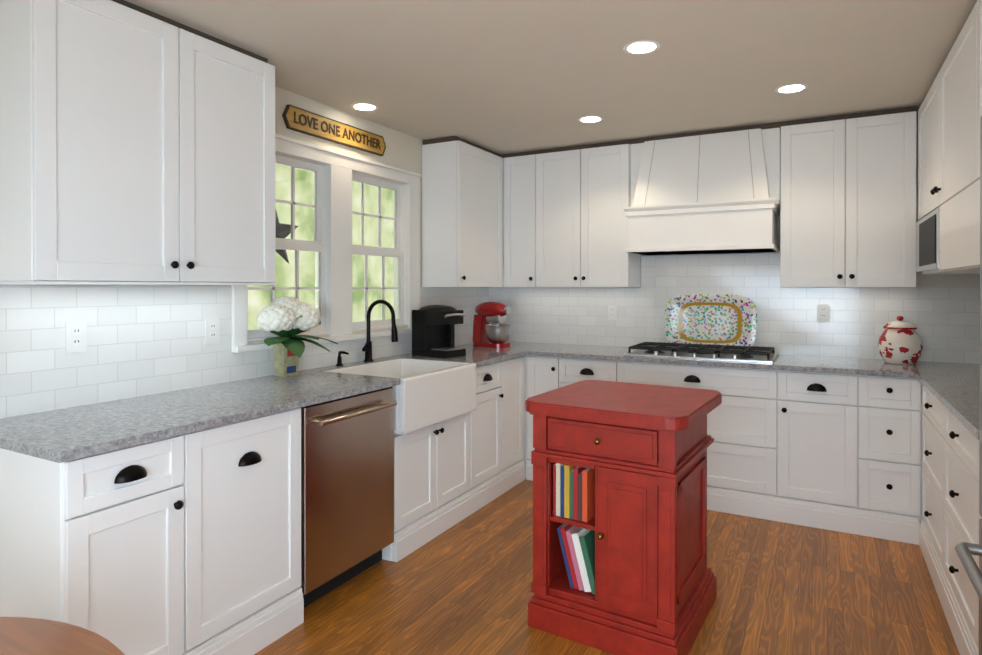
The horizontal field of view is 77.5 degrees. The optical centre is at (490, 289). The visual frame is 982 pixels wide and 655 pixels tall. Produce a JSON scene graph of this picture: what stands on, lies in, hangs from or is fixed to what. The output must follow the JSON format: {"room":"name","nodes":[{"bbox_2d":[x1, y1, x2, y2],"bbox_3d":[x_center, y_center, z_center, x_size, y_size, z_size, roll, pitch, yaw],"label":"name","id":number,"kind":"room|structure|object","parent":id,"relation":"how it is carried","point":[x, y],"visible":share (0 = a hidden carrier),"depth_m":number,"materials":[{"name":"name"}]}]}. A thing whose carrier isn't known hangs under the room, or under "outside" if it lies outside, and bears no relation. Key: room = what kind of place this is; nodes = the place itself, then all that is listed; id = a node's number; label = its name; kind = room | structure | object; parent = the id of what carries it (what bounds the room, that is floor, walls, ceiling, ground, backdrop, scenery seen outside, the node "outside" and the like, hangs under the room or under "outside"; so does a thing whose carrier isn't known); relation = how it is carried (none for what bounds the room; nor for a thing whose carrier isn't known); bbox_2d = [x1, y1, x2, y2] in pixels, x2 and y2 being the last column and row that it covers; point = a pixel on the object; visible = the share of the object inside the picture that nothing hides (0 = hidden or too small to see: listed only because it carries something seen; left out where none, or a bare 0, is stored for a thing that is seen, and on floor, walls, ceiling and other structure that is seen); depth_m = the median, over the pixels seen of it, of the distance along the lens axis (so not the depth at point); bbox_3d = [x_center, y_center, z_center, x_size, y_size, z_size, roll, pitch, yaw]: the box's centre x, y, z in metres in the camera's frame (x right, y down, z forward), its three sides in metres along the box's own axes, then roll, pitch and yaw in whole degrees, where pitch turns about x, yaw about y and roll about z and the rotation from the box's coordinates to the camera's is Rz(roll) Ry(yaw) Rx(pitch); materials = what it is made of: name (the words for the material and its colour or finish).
{"room":"kitchen","nodes":[
{"label":"kitchen","id":0,"kind":"room"},
{"bbox_2d":[45,86,468,343],"bbox_3d":[-1.390,0.152,2.804,0.120,2.410,5.500,0,0,29],"label":"wall","id":1,"kind":"structure","parent":0,"point":[403,151],"depth_m":3.73,"materials":[{"name":"paint"}]},
{"bbox_2d":[0,0,276,284],"bbox_3d":[-1.332,-0.515,2.421,0.339,0.996,0.968,0,0,29],"label":"upper cabinet","id":2,"kind":"object","parent":1,"relation":"attached to","point":[137,147],"visible":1,"depth_m":2.20,"materials":[{"name":"white wood"}]},
{"bbox_2d":[0,285,488,418],"bbox_3d":[-0.890,0.209,3.583,0.008,0.459,3.630,0,0,29],"label":"backsplash","id":3,"kind":"structure","parent":1,"relation":"attached to","point":[145,340],"depth_m":2.50,"materials":[{"name":"tile"}]},
{"bbox_2d":[65,321,86,352],"bbox_3d":[-1.571,0.179,2.315,0.008,0.116,0.072,0,0,29],"label":"electrical outlet","id":4,"kind":"object","parent":3,"relation":"attached to","point":[75,337],"visible":1,"depth_m":2.31,"materials":[{"name":"white plastic"}]},
{"bbox_2d":[205,318,219,343],"bbox_3d":[-1.290,0.192,2.832,0.008,0.116,0.072,0,0,29],"label":"electrical outlet","id":5,"kind":"object","parent":3,"relation":"attached to","point":[212,330],"visible":1,"depth_m":2.83,"materials":[{"name":"white plastic"}]},
{"bbox_2d":[231,133,421,352],"bbox_3d":[-0.911,-0.251,3.626,0.165,1.100,1.545,0,0,29],"label":"window","id":6,"kind":"structure","parent":1,"relation":"in","point":[377,263],"depth_m":3.56,"materials":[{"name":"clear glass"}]},
{"bbox_2d":[282,105,385,155],"bbox_3d":[-0.885,-0.916,3.575,0.022,0.124,0.845,0,0,29],"label":"sign","id":7,"kind":"object","parent":1,"relation":"attached to","point":[297,119],"visible":1,"depth_m":3.51,"materials":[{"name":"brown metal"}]},
{"bbox_2d":[324,358,399,371],"bbox_3d":[-0.747,0.570,3.606,0.022,0.258,0.716,0,0,29],"label":"sink","id":8,"kind":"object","parent":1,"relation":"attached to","point":[387,361],"depth_m":3.57,"materials":[{"name":"white ceramic"}]},
{"bbox_2d":[400,358,467,363],"bbox_3d":[-0.350,0.570,3.785,0.504,0.258,0.022,0,0,29],"label":"sink","id":9,"kind":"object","parent":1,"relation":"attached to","point":[417,361],"depth_m":3.78,"materials":[{"name":"white ceramic"}]},
{"bbox_2d":[422,140,502,286],"bbox_3d":[-0.107,-0.520,4.673,0.339,1.006,0.975,0,0,29],"label":"upper cabinet","id":10,"kind":"object","parent":1,"relation":"attached to","point":[462,214],"visible":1,"depth_m":4.30,"materials":[{"name":"white wood"}]},
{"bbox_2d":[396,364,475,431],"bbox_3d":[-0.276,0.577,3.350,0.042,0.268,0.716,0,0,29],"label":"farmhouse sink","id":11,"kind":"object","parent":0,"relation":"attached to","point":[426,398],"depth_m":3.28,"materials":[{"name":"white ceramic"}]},
{"bbox_2d":[125,0,976,153],"bbox_3d":[0.235,-1.064,1.915,3.820,0.030,5.700,0,0,29],"label":"ceiling","id":12,"kind":"structure","parent":0,"point":[505,76],"depth_m":2.79,"materials":[{"name":"paint"}]},
{"bbox_2d":[351,103,377,111],"bbox_3d":[-0.731,-1.054,3.539,0.158,0.004,0.158,0,0,29],"label":"recessed light","id":13,"kind":"object","parent":12,"relation":"in","point":[367,107],"visible":1,"depth_m":3.54,"materials":[{"name":"white glass"}]},
{"bbox_2d":[111,0,914,157],"bbox_3d":[0.701,-1.034,2.770,3.574,0.036,3.547,0,0,29],"label":"cabinet top shadow gap","id":14,"kind":"object","parent":12,"relation":"attached to","point":[456,138],"visible":0.28,"depth_m":3.86,"materials":[{"name":"brown paint"}]},
{"bbox_2d":[578,116,603,122],"bbox_3d":[0.620,-1.055,3.800,0.158,0.004,0.158,0,0,29],"label":"recessed light","id":15,"kind":"object","parent":12,"relation":"in","point":[590,119],"visible":1,"depth_m":3.80,"materials":[{"name":"white glass"}]},
{"bbox_2d":[623,40,659,54],"bbox_3d":[0.655,-1.050,2.660,0.158,0.004,0.158,0,0,29],"label":"recessed light","id":16,"kind":"object","parent":12,"relation":"in","point":[639,48],"visible":1,"depth_m":2.65,"materials":[{"name":"white glass"}]},
{"bbox_2d":[775,84,807,93],"bbox_3d":[1.578,-1.052,3.211,0.158,0.004,0.158,0,0,29],"label":"recessed light","id":17,"kind":"object","parent":12,"relation":"in","point":[791,89],"visible":1,"depth_m":3.20,"materials":[{"name":"white glass"}]},
{"bbox_2d":[254,478,959,654],"bbox_3d":[0.235,1.391,1.925,3.820,0.060,5.700,0,0,29],"label":"floor","id":18,"kind":"structure","parent":0,"point":[463,587],"depth_m":2.68,"materials":[{"name":"brown wood"}]},
{"bbox_2d":[0,617,124,654],"bbox_3d":[-0.917,0.991,0.710,0.890,0.750,0.890,0,0,29],"label":"round dining table","id":19,"kind":"object","parent":18,"relation":"on","point":[25,636],"visible":1,"depth_m":1.07,"materials":[{"name":"brown wood"}]},
{"bbox_2d":[0,408,303,654],"bbox_3d":[-1.254,0.918,2.256,0.638,0.883,0.891,0,0,29],"label":"base cabinet","id":20,"kind":"object","parent":18,"relation":"on","point":[188,544],"depth_m":1.99,"materials":[{"name":"white wood"}]},
{"bbox_2d":[300,386,396,607],"bbox_3d":[-0.867,0.916,2.898,0.671,0.882,0.596,0,0,29],"label":"dishwasher","id":21,"kind":"object","parent":18,"relation":"on","point":[347,488],"visible":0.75,"depth_m":2.72,"materials":[{"name":"brown"}]},
{"bbox_2d":[323,359,479,561],"bbox_3d":[-0.561,0.912,3.543,0.626,0.883,0.818,0,0,29],"label":"base cabinet","id":22,"kind":"object","parent":18,"relation":"on","point":[437,468],"depth_m":3.37,"materials":[{"name":"white wood"}]},
{"bbox_2d":[408,359,507,507],"bbox_3d":[-0.299,0.910,4.025,0.626,0.883,0.525,0,0,29],"label":"base cabinet","id":23,"kind":"object","parent":18,"relation":"on","point":[493,376],"depth_m":3.96,"materials":[{"name":"white wood"}]},
{"bbox_2d":[508,356,524,489],"bbox_3d":[-0.136,0.909,4.325,0.626,0.883,0.403,0,0,29],"label":"base cabinet","id":24,"kind":"object","parent":18,"relation":"on","point":[516,464],"depth_m":4.25,"materials":[{"name":"white wood"}]},
{"bbox_2d":[0,341,555,462],"bbox_3d":[-0.602,0.455,3.433,0.658,0.030,3.639,0,0,29],"label":"countertop","id":25,"kind":"structure","parent":24,"relation":"on","point":[67,434],"depth_m":2.26,"materials":[{"name":"grey stone"}]},
{"bbox_2d":[256,296,337,376],"bbox_3d":[-0.994,0.237,3.112,0.281,0.406,0.438,0,0,29],"label":"flower arrangement","id":26,"kind":"object","parent":25,"relation":"on","point":[287,319],"visible":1,"depth_m":3.08,"materials":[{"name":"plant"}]},
{"bbox_2d":[336,351,348,365],"bbox_3d":[-0.851,0.395,3.502,0.088,0.086,0.043,0,0,29],"label":"soap dispenser","id":27,"kind":"object","parent":25,"relation":"on","point":[339,359],"depth_m":3.50,"materials":[{"name":"black metal"}]},
{"bbox_2d":[362,300,397,361],"bbox_3d":[-0.675,0.249,3.672,0.251,0.377,0.100,0,0,29],"label":"faucet","id":28,"kind":"object","parent":25,"relation":"on","point":[367,348],"depth_m":3.69,"materials":[{"name":"black metal"}]},
{"bbox_2d":[323,358,476,434],"bbox_3d":[-0.507,0.582,3.475,0.568,0.280,0.716,0,0,29],"label":"farmhouse sink","id":29,"kind":"object","parent":25,"relation":"in","point":[429,393],"depth_m":3.37,"materials":[{"name":"white ceramic"}]},
{"bbox_2d":[412,305,465,357],"bbox_3d":[-0.330,0.269,4.048,0.309,0.335,0.240,0,0,37],"label":"coffee maker","id":30,"kind":"object","parent":25,"relation":"on","point":[433,330],"visible":1,"depth_m":3.99,"materials":[{"name":"black plastic"}]},
{"bbox_2d":[472,302,510,347],"bbox_3d":[0.017,0.263,4.686,0.332,0.341,0.232,0,0,41],"label":"stand mixer","id":31,"kind":"object","parent":25,"relation":"on","point":[486,333],"visible":1,"depth_m":4.61,"materials":[{"name":"red metal"}]},
{"bbox_2d":[528,344,979,377],"bbox_3d":[1.448,0.452,4.025,3.454,0.030,0.638,0,0,29],"label":"countertop","id":32,"kind":"structure","parent":24,"relation":"on","point":[818,364],"depth_m":3.68,"materials":[{"name":"grey stone"}]},
{"bbox_2d":[623,342,777,362],"bbox_3d":[1.392,0.410,4.058,0.900,0.052,0.500,0,0,29],"label":"gas cooktop","id":33,"kind":"object","parent":32,"relation":"in","point":[719,352],"visible":0.98,"depth_m":3.97,"materials":[{"name":"silver metal"}]},
{"bbox_2d":[664,294,756,349],"bbox_3d":[1.535,0.233,4.300,0.620,0.400,0.024,0,-4,29],"label":"decorative platter","id":34,"kind":"object","parent":32,"relation":"on","point":[718,319],"visible":0.9,"depth_m":4.30,"materials":[{"name":"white ceramic"}]},
{"bbox_2d":[878,316,922,364],"bbox_3d":[2.429,0.296,3.631,0.224,0.283,0.224,0,0,29],"label":"cookie jar","id":35,"kind":"object","parent":32,"relation":"on","point":[900,341],"visible":1,"depth_m":3.56,"materials":[{"name":"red ceramic"}]},
{"bbox_2d":[524,355,567,480],"bbox_3d":[0.516,0.908,4.551,0.339,0.884,0.604,0,0,29],"label":"base cabinet","id":36,"kind":"object","parent":18,"relation":"on","point":[542,374],"depth_m":4.32,"materials":[{"name":"white wood"}]},
{"bbox_2d":[568,358,619,384],"bbox_3d":[0.765,0.909,4.415,0.474,0.884,0.604,0,0,29],"label":"base cabinet","id":37,"kind":"object","parent":18,"relation":"on","point":[578,369],"depth_m":4.11,"materials":[{"name":"white wood"}]},
{"bbox_2d":[525,380,721,654],"bbox_3d":[0.571,0.902,2.577,0.656,0.912,0.680,0,0,32],"label":"island cart","id":38,"kind":"object","parent":18,"relation":"on","point":[620,567],"visible":1,"depth_m":2.34,"materials":[{"name":"red wood"}]},
{"bbox_2d":[553,463,594,593],"bbox_3d":[0.385,0.947,2.515,0.192,0.493,0.194,0,0,32],"label":"books","id":39,"kind":"object","parent":38,"relation":"on","point":[573,486],"depth_m":2.44,"materials":[{"name":"multicoloured paper"}]},
{"bbox_2d":[620,361,791,523],"bbox_3d":[1.396,0.910,4.072,1.085,0.884,0.604,0,0,29],"label":"base cabinet","id":40,"kind":"object","parent":18,"relation":"on","point":[749,458],"depth_m":3.66,"materials":[{"name":"white wood"}]},
{"bbox_2d":[792,371,859,534],"bbox_3d":[1.997,0.912,3.745,0.406,0.884,0.604,0,0,29],"label":"base cabinet","id":41,"kind":"object","parent":18,"relation":"on","point":[836,452],"depth_m":3.46,"materials":[{"name":"white wood"}]},
{"bbox_2d":[860,375,922,544],"bbox_3d":[2.284,0.912,3.590,0.370,0.884,0.604,0,0,29],"label":"base cabinet","id":42,"kind":"object","parent":18,"relation":"on","point":[891,411],"depth_m":3.31,"materials":[{"name":"white wood"}]},
{"bbox_2d":[919,385,938,596],"bbox_3d":[2.400,0.916,2.808,0.617,0.884,0.692,0,0,29],"label":"base cabinet","id":43,"kind":"object","parent":18,"relation":"on","point":[929,525],"depth_m":2.98,"materials":[{"name":"white wood"}]},
{"bbox_2d":[912,369,979,439],"bbox_3d":[2.057,0.460,2.208,0.648,0.030,1.973,0,0,29],"label":"countertop","id":44,"kind":"structure","parent":43,"relation":"on","point":[959,393],"depth_m":2.68,"materials":[{"name":"grey stone"}]},
{"bbox_2d":[939,401,970,654],"bbox_3d":[2.076,0.918,2.212,0.617,0.884,0.664,0,0,29],"label":"base cabinet","id":45,"kind":"object","parent":18,"relation":"on","point":[951,516],"depth_m":2.43,"materials":[{"name":"white wood"}]},
{"bbox_2d":[955,116,981,654],"bbox_3d":[1.289,0.470,0.961,0.791,1.790,0.900,0,0,29],"label":"refrigerator","id":46,"kind":"object","parent":18,"relation":"on","point":[964,551],"visible":1,"depth_m":1.49,"materials":[{"name":"grey metal"}]},
{"bbox_2d":[971,433,981,654],"bbox_3d":[1.758,0.921,1.628,0.617,0.884,0.667,0,0,29],"label":"base cabinet","id":47,"kind":"object","parent":18,"relation":"on","point":[975,516],"depth_m":2.10,"materials":[{"name":"white wood"}]},
{"bbox_2d":[553,117,979,287],"bbox_3d":[1.578,0.145,4.388,3.820,2.410,0.120,0,0,29],"label":"wall","id":48,"kind":"structure","parent":0,"point":[947,280],"depth_m":3.73,"materials":[{"name":"paint"}]},
{"bbox_2d":[503,144,640,286],"bbox_3d":[0.591,-0.519,4.647,1.008,1.006,0.355,0,0,29],"label":"upper cabinet","id":49,"kind":"object","parent":48,"relation":"attached to","point":[565,221],"visible":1,"depth_m":4.50,"materials":[{"name":"white wood"}]},
{"bbox_2d":[623,127,780,255],"bbox_3d":[1.420,-0.635,4.111,0.952,0.770,0.487,0,0,29],"label":"range hood","id":50,"kind":"object","parent":48,"relation":"attached to","point":[716,193],"visible":0.96,"depth_m":3.94,"materials":[{"name":"white wood"}]},
{"bbox_2d":[489,253,979,363],"bbox_3d":[1.542,0.095,4.331,3.565,0.682,0.009,0,0,29],"label":"backsplash","id":51,"kind":"structure","parent":48,"relation":"attached to","point":[945,322],"depth_m":4.16,"materials":[{"name":"tile"}]},
{"bbox_2d":[608,305,616,319],"bbox_3d":[0.927,0.176,4.657,0.072,0.116,0.008,0,0,29],"label":"electrical outlet","id":52,"kind":"object","parent":51,"relation":"attached to","point":[612,312],"visible":1,"depth_m":4.65,"materials":[{"name":"white plastic"}]},
{"bbox_2d":[817,304,829,321],"bbox_3d":[2.166,0.152,3.983,0.072,0.116,0.008,0,0,29],"label":"electrical outlet","id":53,"kind":"object","parent":51,"relation":"attached to","point":[823,312],"visible":1,"depth_m":3.98,"materials":[{"name":"white plastic"}]},
{"bbox_2d":[780,111,916,286],"bbox_3d":[2.186,-0.516,3.779,0.704,1.006,0.355,0,0,29],"label":"upper cabinet","id":54,"kind":"object","parent":48,"relation":"attached to","point":[847,202],"visible":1,"depth_m":3.64,"materials":[{"name":"white wood"}]},
{"bbox_3d":[1.861,0.160,1.036,0.120,2.410,5.500,0,0,29],"label":"wall","id":55,"kind":"structure","parent":0,"visible":0},
{"bbox_2d":[916,86,931,273],"bbox_3d":[2.496,-0.550,2.979,0.619,0.932,0.805,0,0,29],"label":"upper cabinet","id":56,"kind":"object","parent":55,"relation":"attached to","point":[925,110],"depth_m":3.28,"materials":[{"name":"white wood"}]},
{"bbox_2d":[928,26,979,273],"bbox_3d":[2.149,-0.547,2.342,0.619,0.932,0.893,0,0,29],"label":"upper cabinet","id":57,"kind":"object","parent":55,"relation":"attached to","point":[948,222],"depth_m":2.66,"materials":[{"name":"white wood"}]},
{"bbox_2d":[960,0,981,271],"bbox_3d":[1.796,-0.544,1.694,0.619,0.932,0.828,0,0,29],"label":"upper cabinet","id":58,"kind":"object","parent":55,"relation":"attached to","point":[973,25],"depth_m":2.21,"materials":[{"name":"white wood"}]}
]}

